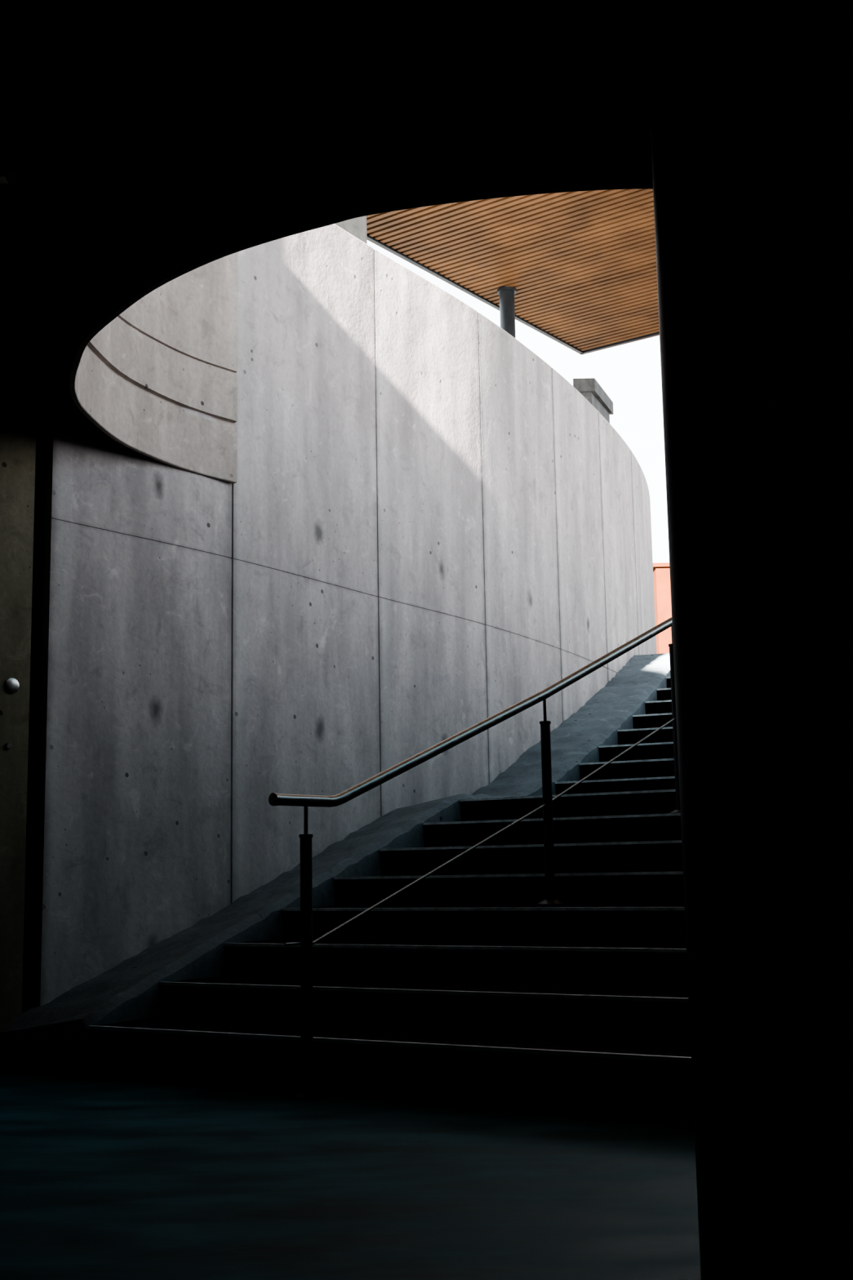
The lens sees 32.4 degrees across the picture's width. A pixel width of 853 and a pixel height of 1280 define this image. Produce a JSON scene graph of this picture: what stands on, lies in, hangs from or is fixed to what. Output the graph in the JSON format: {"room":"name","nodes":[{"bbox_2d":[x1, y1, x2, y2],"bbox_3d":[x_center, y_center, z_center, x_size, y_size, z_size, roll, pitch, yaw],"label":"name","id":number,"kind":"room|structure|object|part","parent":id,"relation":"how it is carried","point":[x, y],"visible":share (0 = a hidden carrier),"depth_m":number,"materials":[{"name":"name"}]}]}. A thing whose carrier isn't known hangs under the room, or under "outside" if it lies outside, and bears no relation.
{"room":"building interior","nodes":[
{"label":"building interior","id":0,"kind":"room"},
{"bbox_2d":[0,159,19,184],"bbox_3d":[-1.444,-1.364,4.269,0.504,0.046,0.120,-1,-9,0],"label":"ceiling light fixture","id":1,"kind":"object","parent":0,"point":[9,169],"depth_m":4.26,"materials":[{"name":"black"}]},
{"bbox_2d":[0,419,35,1029],"bbox_3d":[-3.957,-0.315,1.611,1.791,2.860,11.098,-3,-9,14],"label":"wall","id":2,"kind":"structure","parent":0,"point":[17,441],"depth_m":6.55,"materials":[{"name":"concrete"}]},
{"bbox_2d":[4,677,19,749],"bbox_3d":[-1.841,0.326,6.512,0.068,0.318,0.012,7,-12,-43],"label":"door knob","id":3,"kind":"object","parent":2,"relation":"attached to","point":[11,685],"visible":1,"depth_m":6.52,"materials":[{"name":"metal"}]},
{"bbox_3d":[-1.845,0.468,6.483,0.028,0.028,0.012,7,-12,-43],"label":"plate","id":4,"kind":"part","parent":3,"relation":"part of","materials":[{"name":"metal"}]},
{"bbox_3d":[-1.843,0.202,6.532,0.068,0.068,0.012,7,-12,-43],"label":"plate","id":5,"kind":"part","parent":3,"relation":"part of","materials":[{"name":"metal"}]},
{"bbox_2d":[0,0,653,455],"bbox_3d":[1.466,-1.932,2.098,15.000,0.300,12.350,-1,-9,0],"label":"ceiling","id":6,"kind":"structure","parent":0,"point":[146,140],"depth_m":4.08,"materials":[{"name":"paint"}]},
{"bbox_2d":[33,223,656,1007],"bbox_3d":[0.813,0.388,12.388,1.485,4.667,12.438,-4,-10,20],"label":"wall","id":7,"kind":"structure","parent":0,"point":[424,529],"depth_m":8.33,"materials":[{"name":"concrete"}]},
{"bbox_2d":[21,431,46,1013],"bbox_3d":[-1.918,0.450,6.683,0.324,2.860,0.250,-7,-11,35],"label":"trim","id":8,"kind":"structure","parent":7,"relation":"attached to","point":[41,436],"depth_m":6.64,"materials":[{"name":"paint"}]},
{"bbox_2d":[0,1071,701,1279],"bbox_3d":[1.522,1.221,2.132,15.000,0.200,13.400,-1,-9,0],"label":"floor","id":9,"kind":"structure","parent":0,"point":[100,1179],"depth_m":3.75,"materials":[{"name":"black concrete"}]},
{"bbox_2d":[84,676,694,1125],"bbox_3d":[2.847,1.277,11.791,4.201,2.655,14.857,-4,-9,19],"label":"staircase","id":10,"kind":"structure","parent":9,"relation":"on","point":[457,989],"depth_m":5.96,"materials":[{"name":"grey concrete"}]},
{"bbox_2d":[0,653,671,1078],"bbox_3d":[1.090,1.335,12.048,1.741,2.781,12.936,-4,-9,19],"label":"curb","id":11,"kind":"object","parent":10,"relation":"attached to","point":[51,1038],"visible":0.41,"depth_m":7.21,"materials":[{"name":"concrete"}]},
{"bbox_2d":[268,617,680,1101],"bbox_3d":[0.731,0.719,6.954,0.161,2.322,4.137,-8,-11,37],"label":"stair handrail","id":12,"kind":"object","parent":10,"relation":"attached to","point":[307,1092],"visible":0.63,"depth_m":6.03,"materials":[{"name":"metal"}]},
{"bbox_3d":[-0.439,1.188,5.382,0.052,0.945,0.052,-1,-9,0],"label":"post","id":13,"kind":"part","parent":12,"relation":"part of","materials":[{"name":"metal"}]},
{"bbox_3d":[0.722,0.202,7.039,0.086,1.273,4.131,-8,-11,37],"label":"rail","id":14,"kind":"part","parent":12,"relation":"part of","materials":[{"name":"metal"}]},
{"bbox_3d":[0.624,0.706,6.817,0.050,1.222,3.660,-8,-11,37],"label":"rail","id":15,"kind":"part","parent":12,"relation":"part of","materials":[{"name":"metal"}]},
{"bbox_3d":[0.552,0.786,6.678,0.052,0.835,0.052,-1,-9,0],"label":"post","id":16,"kind":"part","parent":12,"relation":"part of","materials":[{"name":"metal"}]},
{"bbox_3d":[1.323,0.470,7.758,0.052,0.906,0.052,-1,-9,0],"label":"post","id":17,"kind":"part","parent":12,"relation":"part of","materials":[{"name":"metal"}]},
{"bbox_2d":[68,179,653,483],"bbox_3d":[-0.136,-2.060,5.888,4.125,1.825,2.340,-7,-11,34],"label":"ceiling opening edge","id":18,"kind":"structure","parent":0,"point":[171,344],"depth_m":7.33,"materials":[{"name":"concrete"}]},
{"bbox_2d":[644,0,852,1279],"bbox_3d":[1.674,-0.324,2.172,2.642,2.860,0.240,-1,-9,0],"label":"wall","id":19,"kind":"structure","parent":0,"point":[751,101],"depth_m":2.03,"materials":[{"name":"paint"}]},
{"label":"outside","id":20,"kind":"structure","parent":0,"visible":0},
{"bbox_3d":[4.041,2.296,25.923,36.000,0.300,38.050,-1,-9,0],"label":"ground","id":21,"kind":"structure","parent":20,"visible":0},
{"bbox_2d":[334,215,367,244],"bbox_3d":[-1.486,-2.056,13.540,1.900,4.627,0.300,-1,-9,0],"label":"concrete pier","id":22,"kind":"structure","parent":21,"relation":"on","point":[357,227],"depth_m":13.67,"materials":[{"name":"grey concrete"}]},
{"bbox_2d":[366,188,659,355],"bbox_3d":[1.667,-2.623,11.195,8.060,4.907,12.235,-7,-11,35],"label":"wooden canopy","id":23,"kind":"object","parent":21,"relation":"on","point":[578,268],"visible":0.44,"depth_m":15.75,"materials":[{"name":"brown wood"}]},
{"bbox_2d":[573,377,613,422],"bbox_3d":[1.974,-1.101,16.797,0.231,3.637,1.029,-4,-10,20],"label":"shaft","id":24,"kind":"object","parent":21,"relation":"on","point":[589,388],"visible":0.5,"depth_m":16.75,"materials":[{"name":"concrete"}]},
{"bbox_2d":[653,562,671,653],"bbox_3d":[9.014,0.713,28.209,10.100,3.367,6.100,-1,-9,0],"label":"building","id":25,"kind":"structure","parent":21,"relation":"on","point":[661,571],"depth_m":25.42,"materials":[{"name":"orange"}]}
]}

